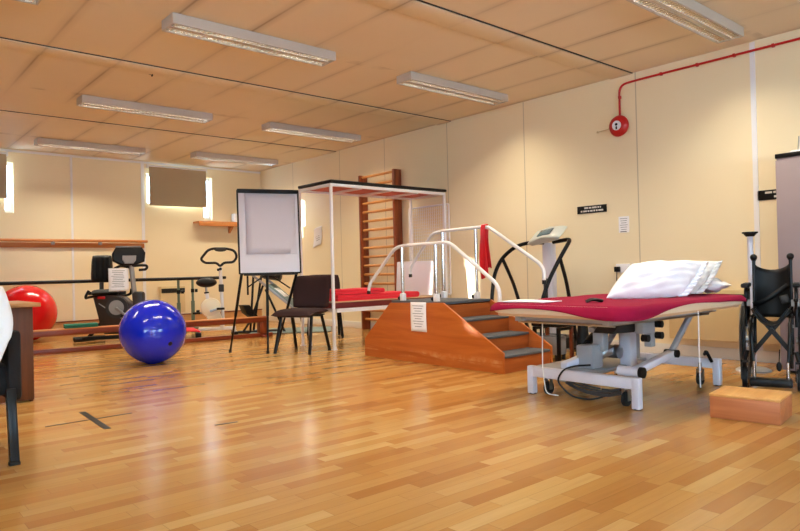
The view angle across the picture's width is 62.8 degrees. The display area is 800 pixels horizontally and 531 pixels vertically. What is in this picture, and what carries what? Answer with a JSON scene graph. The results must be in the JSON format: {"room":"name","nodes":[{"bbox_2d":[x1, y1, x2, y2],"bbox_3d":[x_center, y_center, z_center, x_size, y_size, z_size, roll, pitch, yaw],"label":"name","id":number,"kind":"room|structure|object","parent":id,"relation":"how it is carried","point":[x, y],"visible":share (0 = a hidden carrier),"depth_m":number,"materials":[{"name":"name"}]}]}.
{"room":"care facility","nodes":[
{"label":"care facility","id":0,"kind":"room"},
{"bbox_2d":[0,148,263,321],"bbox_3d":[-6.224,-0.309,9.251,9.500,2.800,0.120,-1,-1,-41],"label":"wall","id":1,"kind":"structure","parent":0,"point":[106,194],"depth_m":10.43,"materials":[{"name":"beige paint"}]},
{"bbox_2d":[0,163,12,212],"bbox_3d":[-6.204,-1.139,9.288,1.240,0.740,0.097,-1,-1,-41],"label":"window","id":2,"kind":"structure","parent":1,"relation":"in","point":[10,182],"depth_m":9.67,"materials":[{"name":"white glass"}]},
{"bbox_2d":[0,152,7,198],"bbox_3d":[-6.186,-1.308,9.176,1.209,0.685,0.077,-1,-1,-41],"label":"roller blind","id":3,"kind":"object","parent":2,"relation":"attached to","point":[3,160],"visible":1,"depth_m":9.51,"materials":[{"name":"beige fabric"}]},
{"bbox_2d":[70,157,74,320],"bbox_3d":[-5.081,-0.429,10.159,0.030,2.580,0.008,-1,-1,-41],"label":"trim","id":4,"kind":"structure","parent":1,"relation":"attached to","point":[71,180],"depth_m":10.16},
{"bbox_2d":[0,238,147,247],"bbox_3d":[-6.025,-0.324,9.273,4.830,0.126,0.104,-1,-1,-41],"label":"wall rail","id":5,"kind":"object","parent":1,"relation":"attached to","point":[41,243],"visible":1,"depth_m":10.06,"materials":[{"name":"orange wood"}]},
{"bbox_2d":[0,149,259,173],"bbox_3d":[-6.213,-1.680,9.210,9.480,0.035,0.016,-1,-1,-41],"label":"trim","id":6,"kind":"structure","parent":1,"relation":"attached to","point":[5,150],"depth_m":10.66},
{"bbox_2d":[140,163,146,299],"bbox_3d":[-4.257,-0.444,10.872,0.050,2.580,0.008,-1,-1,-41],"label":"trim","id":7,"kind":"structure","parent":1,"relation":"attached to","point":[141,164],"depth_m":10.87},
{"bbox_2d":[52,309,261,328],"bbox_3d":[-6.157,0.981,9.169,9.440,0.216,0.036,-1,-1,-41],"label":"baseboard","id":8,"kind":"structure","parent":1,"relation":"attached to","point":[228,314],"depth_m":11.34,"materials":[{"name":"brown wood"}]},
{"bbox_2d":[158,286,184,311],"bbox_3d":[-3.859,0.574,11.090,0.420,0.450,0.130,-1,-1,-41],"label":"wall heater","id":9,"kind":"object","parent":1,"relation":"attached to","point":[168,294],"visible":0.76,"depth_m":11.04,"materials":[{"name":"beige metal"}]},
{"bbox_2d":[161,288,184,292],"bbox_3d":[-3.826,0.423,11.048,0.400,0.075,0.008,-1,-1,-41],"label":"grille","id":10,"kind":"object","parent":9,"relation":"attached to","point":[163,290],"depth_m":11.01,"materials":[{"name":"grey plastic"}]},
{"bbox_2d":[146,174,210,218],"bbox_3d":[-3.830,-1.181,11.342,1.160,0.740,0.097,-1,-1,-41],"label":"window","id":11,"kind":"structure","parent":1,"relation":"in","point":[153,211],"depth_m":11.28,"materials":[{"name":"white glass"}]},
{"bbox_2d":[146,164,206,207],"bbox_3d":[-3.810,-1.349,11.232,1.044,0.685,0.077,-1,-1,-41],"label":"roller blind","id":12,"kind":"object","parent":11,"relation":"attached to","point":[168,186],"visible":1,"depth_m":11.19,"materials":[{"name":"beige fabric"}]},
{"bbox_2d":[193,221,236,232],"bbox_3d":[-3.062,-0.681,11.749,1.240,0.190,0.255,-1,-1,-41],"label":"wall shelf","id":13,"kind":"object","parent":1,"relation":"attached to","point":[230,225],"visible":0.57,"depth_m":11.48,"materials":[{"name":"orange wood"}]},
{"bbox_2d":[231,213,236,221],"bbox_3d":[-2.965,-0.856,11.847,0.134,0.157,0.124,-1,-1,-41],"label":"box","id":14,"kind":"object","parent":13,"relation":"on","point":[233,216],"visible":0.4,"depth_m":11.79,"materials":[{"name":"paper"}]},
{"bbox_2d":[0,321,799,530],"bbox_3d":[-1.573,0.988,3.901,9.900,0.100,14.400,-1,-1,-41],"label":"floor","id":15,"kind":"structure","parent":0,"point":[344,438],"depth_m":3.21,"materials":[{"name":"brown wood"}]},
{"bbox_2d":[0,330,21,466],"bbox_3d":[-2.199,0.542,3.153,0.585,0.810,0.632,-1,-1,-41],"label":"armchair","id":16,"kind":"object","parent":15,"relation":"on","point":[10,363],"visible":0.87,"depth_m":3.15,"materials":[{"name":"black fabric"}]},
{"bbox_2d":[0,286,12,360],"bbox_3d":[-2.091,0.287,3.034,0.493,0.414,0.239,-1,-1,-41],"label":"coat","id":17,"kind":"object","parent":16,"relation":"hanging from","point":[6,317],"visible":1,"depth_m":3.11,"materials":[{"name":"fabric"}]},
{"bbox_2d":[0,301,40,403],"bbox_3d":[-3.389,0.634,4.404,1.600,0.704,0.740,-1,-1,-41],"label":"desk","id":18,"kind":"object","parent":15,"relation":"on","point":[22,311],"visible":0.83,"depth_m":4.64,"materials":[{"name":"brown wood"}]},
{"bbox_2d":[6,285,57,340],"bbox_3d":[-5.241,0.671,9.174,0.793,0.792,0.782,-1,-1,-41],"label":"exercise ball","id":19,"kind":"object","parent":15,"relation":"on","point":[44,316],"visible":0.51,"depth_m":9.01,"materials":[{"name":"red rubber"}]},
{"bbox_2d":[45,411,129,428],"bbox_3d":[-1.874,0.945,4.012,0.504,0.002,0.422,-1,0,13],"label":"cross","id":20,"kind":"object","parent":15,"relation":"on","point":[87,415],"visible":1,"depth_m":3.99,"materials":[{"name":"black plastic"}]},
{"bbox_2d":[73,246,147,342],"bbox_3d":[-3.977,0.387,9.012,1.005,1.293,0.665,-1,0,-4],"label":"bike","id":21,"kind":"object","parent":15,"relation":"on","point":[111,306],"visible":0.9,"depth_m":8.91,"materials":[{"name":"black plastic"}]},
{"bbox_2d":[108,268,128,291],"bbox_3d":[-3.795,0.191,8.829,0.250,0.310,0.030,-1,0,-27],"label":"instruction sheet","id":22,"kind":"object","parent":21,"relation":"attached to","point":[118,278],"visible":1,"depth_m":8.82,"materials":[{"name":"paper"}]},
{"bbox_2d":[0,276,225,327],"bbox_3d":[-5.036,0.638,9.181,5.580,0.849,0.840,-1,-1,-41],"label":"bars","id":23,"kind":"object","parent":15,"relation":"on","point":[178,279],"visible":0.66,"depth_m":10.04,"materials":[{"name":"black metal"}]},
{"bbox_2d":[118,300,186,363],"bbox_3d":[-2.477,0.661,6.567,0.640,0.639,0.629,-1,-1,-41],"label":"exercise ball","id":24,"kind":"object","parent":15,"relation":"on","point":[150,331],"visible":1,"depth_m":6.34,"materials":[{"name":"blue rubber"}]},
{"bbox_2d":[33,316,272,354],"bbox_3d":[-3.742,0.879,7.878,4.635,0.285,0.310,-1,-1,-34],"label":"bench","id":25,"kind":"object","parent":15,"relation":"on","point":[261,321],"visible":0.57,"depth_m":7.98,"materials":[{"name":"brown wood"}]},
{"bbox_2d":[63,322,97,328],"bbox_3d":[-3.813,0.716,7.823,0.364,0.046,0.144,-1,-1,-34],"label":"foam block","id":26,"kind":"object","parent":25,"relation":"on","point":[92,324],"visible":1,"depth_m":7.77,"materials":[{"name":"green plastic"}]},
{"bbox_2d":[186,327,200,333],"bbox_3d":[-3.099,0.928,9.195,0.500,0.177,0.360,-1,-1,-33],"label":"board","id":27,"kind":"object","parent":15,"relation":"on","point":[189,329],"visible":0.22,"depth_m":9.17,"materials":[{"name":"plastic"}]},
{"bbox_2d":[193,247,237,337],"bbox_3d":[-2.653,0.373,9.413,0.643,1.268,0.440,-1,0,-17],"label":"bike","id":28,"kind":"object","parent":15,"relation":"on","point":[211,308],"visible":0.93,"depth_m":9.36,"materials":[{"name":"beige plastic"}]},
{"bbox_2d":[229,189,301,353],"bbox_3d":[-1.518,0.059,7.370,0.746,1.817,0.459,-1,-1,-30],"label":"easel","id":29,"kind":"object","parent":15,"relation":"on","point":[267,265],"visible":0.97,"depth_m":7.26,"materials":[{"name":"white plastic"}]},
{"bbox_2d":[244,193,296,253],"bbox_3d":[-1.438,-0.467,7.302,0.559,0.675,0.065,-1,0,-21],"label":"paper pad","id":30,"kind":"object","parent":29,"relation":"attached to","point":[270,219],"visible":1,"depth_m":7.30,"materials":[{"name":"white paper"}]},
{"bbox_2d":[244,273,297,275],"bbox_3d":[-1.425,0.100,7.242,0.592,0.016,0.050,-1,0,-21],"label":"tray","id":31,"kind":"object","parent":29,"relation":"on","point":[245,274],"depth_m":7.23,"materials":[{"name":"black plastic"}]},
{"bbox_2d":[249,326,330,333],"bbox_3d":[-1.639,0.980,9.925,1.190,0.011,0.850,-1,0,-6],"label":"floor mat","id":32,"kind":"object","parent":15,"relation":"on","point":[298,329],"visible":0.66,"depth_m":9.81,"materials":[{"name":"grey plastic"}]},
{"bbox_2d":[238,275,300,333],"bbox_3d":[-1.925,0.524,9.768,0.959,0.949,0.442,-1,0,-4],"label":"exercise machine","id":33,"kind":"object","parent":32,"relation":"on","point":[247,310],"visible":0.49,"depth_m":9.63,"materials":[{"name":"metal"}]},
{"bbox_2d":[271,275,330,354],"bbox_3d":[-1.078,0.534,7.248,0.489,0.844,0.524,-2,0,22],"label":"chair","id":34,"kind":"object","parent":15,"relation":"on","point":[311,293],"visible":0.99,"depth_m":7.37,"materials":[{"name":"black fabric"}]},
{"bbox_2d":[307,274,343,338],"bbox_3d":[-1.024,0.545,8.850,0.489,0.844,0.524,-1,0,-11],"label":"chair","id":35,"kind":"object","parent":15,"relation":"on","point":[337,281],"visible":0.06,"depth_m":9.03,"materials":[{"name":"black fabric"}]},
{"bbox_2d":[308,295,432,348],"bbox_3d":[-0.282,0.673,8.140,1.704,0.533,0.585,-1,-1,-41],"label":"plinth","id":36,"kind":"object","parent":15,"relation":"on","point":[372,304],"visible":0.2,"depth_m":7.66,"materials":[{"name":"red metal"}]},
{"bbox_2d":[329,291,418,300],"bbox_3d":[-0.387,0.366,8.038,1.263,0.079,0.480,-1,-1,-41],"label":"mat","id":37,"kind":"object","parent":36,"relation":"on","point":[387,294],"visible":0.77,"depth_m":7.79,"materials":[{"name":"red leather"}]},
{"bbox_2d":[330,288,384,294],"bbox_3d":[-0.600,0.302,7.856,0.726,0.063,0.440,-1,-1,-41],"label":"mat","id":38,"kind":"object","parent":37,"relation":"on","point":[348,290],"visible":0.77,"depth_m":7.66,"materials":[{"name":"red leather"}]},
{"bbox_2d":[298,179,451,349],"bbox_3d":[-0.297,-0.014,8.174,1.857,1.909,0.794,-1,-1,-41],"label":"frame","id":39,"kind":"object","parent":15,"relation":"on","point":[331,187],"visible":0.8,"depth_m":8.13,"materials":[{"name":"white metal"}]},
{"bbox_2d":[396,261,433,294],"bbox_3d":[0.196,0.168,8.703,0.065,0.450,0.716,-1,-1,-41],"label":"board panel","id":40,"kind":"object","parent":15,"relation":"on","point":[422,279],"visible":0.75,"depth_m":8.62,"materials":[{"name":"plastic"}]},
{"bbox_2d":[365,225,552,373],"bbox_3d":[0.480,0.263,6.291,0.670,1.288,1.859,-1,-1,-41],"label":"stairs","id":41,"kind":"structure","parent":15,"relation":"on","point":[463,333],"depth_m":5.99,"materials":[{"name":"brown wood"}]},
{"bbox_2d":[410,302,426,331],"bbox_3d":[0.172,0.481,6.129,0.007,0.275,0.215,-1,-1,-41],"label":"notice","id":42,"kind":"object","parent":41,"relation":"attached to","point":[417,309],"visible":1,"depth_m":6.12,"materials":[{"name":"paper"}]},
{"bbox_2d":[479,224,491,278],"bbox_3d":[0.825,-0.135,6.289,0.074,0.530,0.110,-1,-1,-41],"label":"band","id":43,"kind":"object","parent":41,"relation":"hanging from","point":[484,252],"visible":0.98,"depth_m":6.29,"materials":[{"name":"red fabric"}]},
{"bbox_2d":[490,226,576,349],"bbox_3d":[1.382,0.242,6.967,0.620,1.296,0.987,-1,-1,-41],"label":"machine","id":44,"kind":"object","parent":15,"relation":"on","point":[553,233],"visible":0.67,"depth_m":6.89,"materials":[{"name":"black plastic"}]},
{"bbox_2d":[531,323,573,361],"bbox_3d":[1.442,0.705,6.166,0.250,0.358,0.320,-1,-1,-41],"label":"stool","id":45,"kind":"object","parent":15,"relation":"on","point":[536,326],"visible":0.49,"depth_m":6.10,"materials":[{"name":"black plastic"}]},
{"bbox_2d":[540,335,565,360],"bbox_3d":[1.444,0.773,6.165,0.150,0.220,0.190,-1,-1,-41],"label":"metal box","id":46,"kind":"object","parent":15,"relation":"on","point":[551,339],"visible":0.57,"depth_m":6.10,"materials":[{"name":"metal"}]},
{"bbox_2d":[576,326,588,355],"bbox_3d":[1.692,0.666,6.052,0.190,0.420,0.190,-1,-1,-41],"label":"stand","id":47,"kind":"object","parent":15,"relation":"on","point":[582,331],"visible":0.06,"depth_m":6.01,"materials":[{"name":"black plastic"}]},
{"bbox_2d":[495,301,742,410],"bbox_3d":[1.489,0.548,4.411,1.590,0.640,1.032,-1,-1,-41],"label":"table","id":48,"kind":"object","parent":15,"relation":"on","point":[625,358],"visible":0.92,"depth_m":4.33,"materials":[{"name":"white metal"}]},
{"bbox_2d":[536,358,643,372],"bbox_3d":[1.340,0.709,4.656,0.720,0.022,0.460,-1,-1,-41],"label":"frame","id":49,"kind":"object","parent":48,"relation":"on","point":[609,364],"depth_m":4.51,"materials":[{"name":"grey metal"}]},
{"bbox_2d":[490,294,746,321],"bbox_3d":[1.489,0.247,4.400,1.656,0.112,1.056,-1,-1,-41],"label":"sheet","id":50,"kind":"object","parent":48,"relation":"on","point":[593,306],"visible":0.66,"depth_m":3.86,"materials":[{"name":"red fabric"}]},
{"bbox_2d":[497,299,561,302],"bbox_3d":[0.836,0.228,4.194,0.253,0.014,0.340,-1,-1,-41],"label":"towel","id":51,"kind":"object","parent":50,"relation":"on","point":[517,300],"visible":0.97,"depth_m":4.17,"materials":[{"name":"fabric"}]},
{"bbox_2d":[607,260,708,298],"bbox_3d":[1.735,0.095,4.391,0.796,0.259,0.229,-1,0,-6],"label":"pillow","id":52,"kind":"object","parent":50,"relation":"on","point":[659,278],"visible":1,"depth_m":4.31,"materials":[{"name":"white fabric"}]},
{"bbox_2d":[689,260,722,293],"bbox_3d":[1.953,0.087,4.614,0.762,0.240,0.203,-1,0,-4],"label":"pillow","id":53,"kind":"object","parent":50,"relation":"on","point":[712,268],"visible":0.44,"depth_m":4.61,"materials":[{"name":"grey fabric"}]},
{"bbox_2d":[688,277,730,294],"bbox_3d":[2.119,0.145,4.737,0.460,0.127,0.301,-1,0,-5],"label":"pillow","id":54,"kind":"object","parent":50,"relation":"on","point":[716,285],"visible":0.27,"depth_m":4.62,"materials":[{"name":"grey fabric"}]},
{"bbox_2d":[709,385,791,425],"bbox_3d":[1.978,0.783,3.691,0.354,0.135,0.304,-2,-1,41],"label":"box","id":55,"kind":"object","parent":15,"relation":"on","point":[756,405],"visible":1,"depth_m":3.60,"materials":[{"name":"brown wood"}]},
{"bbox_2d":[736,232,771,372],"bbox_3d":[2.819,0.287,5.246,0.260,1.112,0.260,-1,-1,-41],"label":"steel pole","id":56,"kind":"object","parent":15,"relation":"on","point":[749,235],"visible":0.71,"depth_m":5.23,"materials":[{"name":"white metal"}]},
{"bbox_2d":[739,253,799,390],"bbox_3d":[2.655,0.377,4.670,0.407,0.930,0.808,-2,-1,32],"label":"wheelchair","id":57,"kind":"object","parent":15,"relation":"on","point":[772,289],"visible":0.99,"depth_m":4.64,"materials":[{"name":"black metal"}]},
{"bbox_2d":[775,151,799,372],"bbox_3d":[3.434,-0.031,4.947,0.492,1.712,0.905,-1,-1,-41],"label":"tall cabinet","id":58,"kind":"object","parent":15,"relation":"on","point":[787,164],"visible":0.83,"depth_m":5.07,"materials":[{"name":"grey metal"}]},
{"bbox_2d":[790,136,799,151],"bbox_3d":[3.193,-0.954,5.155,0.140,0.147,0.190,-1,-1,-41],"label":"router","id":59,"kind":"object","parent":58,"relation":"on","point":[798,149],"visible":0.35,"depth_m":5.18,"materials":[{"name":"plastic"}]},
{"bbox_2d":[0,0,799,170],"bbox_3d":[-1.643,-1.911,3.924,9.900,0.100,14.400,-1,-1,-41],"label":"ceiling","id":60,"kind":"structure","parent":0,"point":[373,45],"depth_m":6.01,"materials":[{"name":"tile"}]},
{"bbox_2d":[14,0,40,5],"bbox_3d":[-2.927,-1.787,3.867,1.450,0.078,0.215,-1,-1,-41],"label":"ceiling light","id":61,"kind":"object","parent":60,"relation":"attached to","point":[33,2],"visible":1,"depth_m":4.37,"materials":[{"name":"white"}]},
{"bbox_2d":[34,137,145,155],"bbox_3d":[-4.437,-1.708,9.435,1.450,0.078,0.215,-1,-1,-41],"label":"ceiling light","id":62,"kind":"object","parent":60,"relation":"attached to","point":[46,142],"visible":1,"depth_m":9.35,"materials":[{"name":"white metal"}]},
{"bbox_2d":[76,95,212,122],"bbox_3d":[-2.854,-1.762,7.421,1.450,0.078,0.215,-1,-1,-41],"label":"ceiling light","id":63,"kind":"object","parent":60,"relation":"attached to","point":[87,101],"visible":1,"depth_m":7.33,"materials":[{"name":"white metal"}]},
{"bbox_2d":[190,151,277,165],"bbox_3d":[-2.686,-1.740,10.712,1.450,0.078,0.215,-1,-1,-41],"label":"ceiling light","id":64,"kind":"object","parent":60,"relation":"attached to","point":[195,155],"visible":1,"depth_m":10.62,"materials":[{"name":"white metal"}]},
{"bbox_2d":[161,12,335,66],"bbox_3d":[-1.180,-1.818,5.332,1.450,0.078,0.215,-1,-1,-41],"label":"ceiling light","id":65,"kind":"object","parent":60,"relation":"attached to","point":[174,23],"visible":1,"depth_m":5.23,"materials":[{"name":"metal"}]},
{"bbox_2d":[262,122,360,142],"bbox_3d":[-1.170,-1.791,8.851,1.450,0.078,0.215,-1,-1,-41],"label":"ceiling light","id":66,"kind":"object","parent":60,"relation":"attached to","point":[274,127],"visible":1,"depth_m":8.75,"materials":[{"name":"white metal"}]},
{"bbox_2d":[396,71,507,105],"bbox_3d":[0.584,-1.848,6.885,1.450,0.078,0.215,-1,-1,-41],"label":"ceiling light","id":67,"kind":"object","parent":60,"relation":"attached to","point":[411,79],"visible":1,"depth_m":6.77,"materials":[{"name":"white metal"}]},
{"bbox_2d":[626,0,743,43],"bbox_3d":[2.199,-1.902,4.971,1.450,0.078,0.215,-1,-1,-41],"label":"ceiling light","id":68,"kind":"object","parent":60,"relation":"attached to","point":[691,15],"visible":1,"depth_m":4.98,"materials":[{"name":"white metal"}]},
{"bbox_2d":[260,29,799,351],"bbox_3d":[2.030,-0.524,7.059,0.120,2.800,14.240,-1,-1,-41],"label":"wall","id":69,"kind":"structure","parent":0,"point":[681,171],"depth_m":6.95,"materials":[{"name":"beige paint"}]},
{"bbox_2d":[0,110,335,153],"bbox_3d":[-4.692,-1.754,7.451,9.490,0.012,0.230,-1,-1,-41],"label":"trim","id":70,"kind":"structure","parent":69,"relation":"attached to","point":[2,113],"depth_m":8.65,"materials":[{"name":"dark metal"}]},
{"bbox_2d":[0,37,449,124],"bbox_3d":[-3.011,-1.810,5.507,9.490,0.012,0.230,-1,-1,-41],"label":"trim","id":71,"kind":"structure","parent":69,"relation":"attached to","point":[4,43],"depth_m":6.38,"materials":[{"name":"dark metal"}]},
{"bbox_2d":[313,226,321,247],"bbox_3d":[-1.382,-0.473,10.851,0.056,0.350,0.310,-1,-1,-41],"label":"paper","id":72,"kind":"object","parent":69,"relation":"attached to","point":[317,231],"visible":1,"depth_m":10.84,"materials":[{"name":"paper"}]},
{"bbox_2d":[358,169,402,329],"bbox_3d":[-0.278,-0.200,9.511,0.140,2.300,0.825,-1,-1,-41],"label":"wall bars","id":73,"kind":"object","parent":69,"relation":"attached to","point":[397,236],"visible":0.61,"depth_m":9.55,"materials":[{"name":"brown wood"}]},
{"bbox_2d":[360,0,630,79],"bbox_3d":[-1.337,-1.865,3.571,9.490,0.012,0.230,-1,-1,-41],"label":"ceiling beam","id":74,"kind":"structure","parent":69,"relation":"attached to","point":[413,8],"depth_m":5.38,"materials":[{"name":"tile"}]},
{"bbox_2d":[263,315,780,362],"bbox_3d":[2.010,0.826,7.004,0.018,0.100,13.980,-1,-1,-41],"label":"baseboard","id":75,"kind":"structure","parent":69,"relation":"attached to","point":[686,350],"depth_m":6.16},
{"bbox_2d":[417,0,631,73],"bbox_3d":[-1.254,-1.871,3.475,9.490,0.006,0.014,-1,-1,-41],"label":"trim","id":76,"kind":"structure","parent":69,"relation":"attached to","point":[417,0],"depth_m":5.38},
{"bbox_2d":[577,204,606,213],"bbox_3d":[2.036,-0.597,6.951,0.010,0.080,0.355,-1,-1,-41],"label":"wall sign","id":77,"kind":"object","parent":69,"relation":"attached to","point":[603,207],"visible":1,"depth_m":6.94,"materials":[{"name":"black plastic"}]},
{"bbox_2d":[596,115,628,136],"bbox_3d":[2.167,-1.416,6.713,0.101,0.216,0.384,-1,-1,-41],"label":"bell","id":78,"kind":"object","parent":69,"relation":"attached to","point":[619,125],"visible":1,"depth_m":6.61,"materials":[{"name":"red metal"}]},
{"bbox_2d":[614,264,629,280],"bbox_3d":[2.261,0.325,6.660,0.075,0.685,0.160,-1,-1,-41],"label":"wall socket","id":79,"kind":"object","parent":69,"relation":"attached to","point":[620,268],"visible":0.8,"depth_m":6.66,"materials":[{"name":"white plastic"}]},
{"bbox_2d":[618,216,628,232],"bbox_3d":[2.282,-0.418,6.673,0.005,0.165,0.115,-1,-1,-41],"label":"notice","id":80,"kind":"object","parent":69,"relation":"attached to","point":[624,220],"visible":1,"depth_m":6.67,"materials":[{"name":"paper"}]},
{"bbox_2d":[618,37,799,114],"bbox_3d":[4.311,-1.757,4.277,0.034,0.342,6.356,-1,-1,-41],"label":"pipe","id":81,"kind":"object","parent":69,"relation":"attached to","point":[772,45],"visible":1,"depth_m":6.04,"materials":[{"name":"red metal"}]},
{"bbox_2d":[669,289,780,344],"bbox_3d":[2.919,0.445,5.844,0.150,0.460,1.020,-1,-1,-41],"label":"wall heater","id":82,"kind":"object","parent":69,"relation":"attached to","point":[722,325],"visible":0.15,"depth_m":5.83,"materials":[{"name":"beige metal"}]},
{"bbox_2d":[749,42,762,350],"bbox_3d":[3.108,-0.591,5.713,0.008,2.720,0.042,-1,-1,-41],"label":"trim","id":83,"kind":"structure","parent":69,"relation":"attached to","point":[752,44],"depth_m":5.71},
{"bbox_2d":[757,189,775,200],"bbox_3d":[3.223,-0.610,5.578,0.010,0.086,0.335,-1,-1,-41],"label":"wall sign","id":84,"kind":"object","parent":69,"relation":"attached to","point":[764,194],"visible":0.33,"depth_m":5.64,"materials":[{"name":"black plastic"}]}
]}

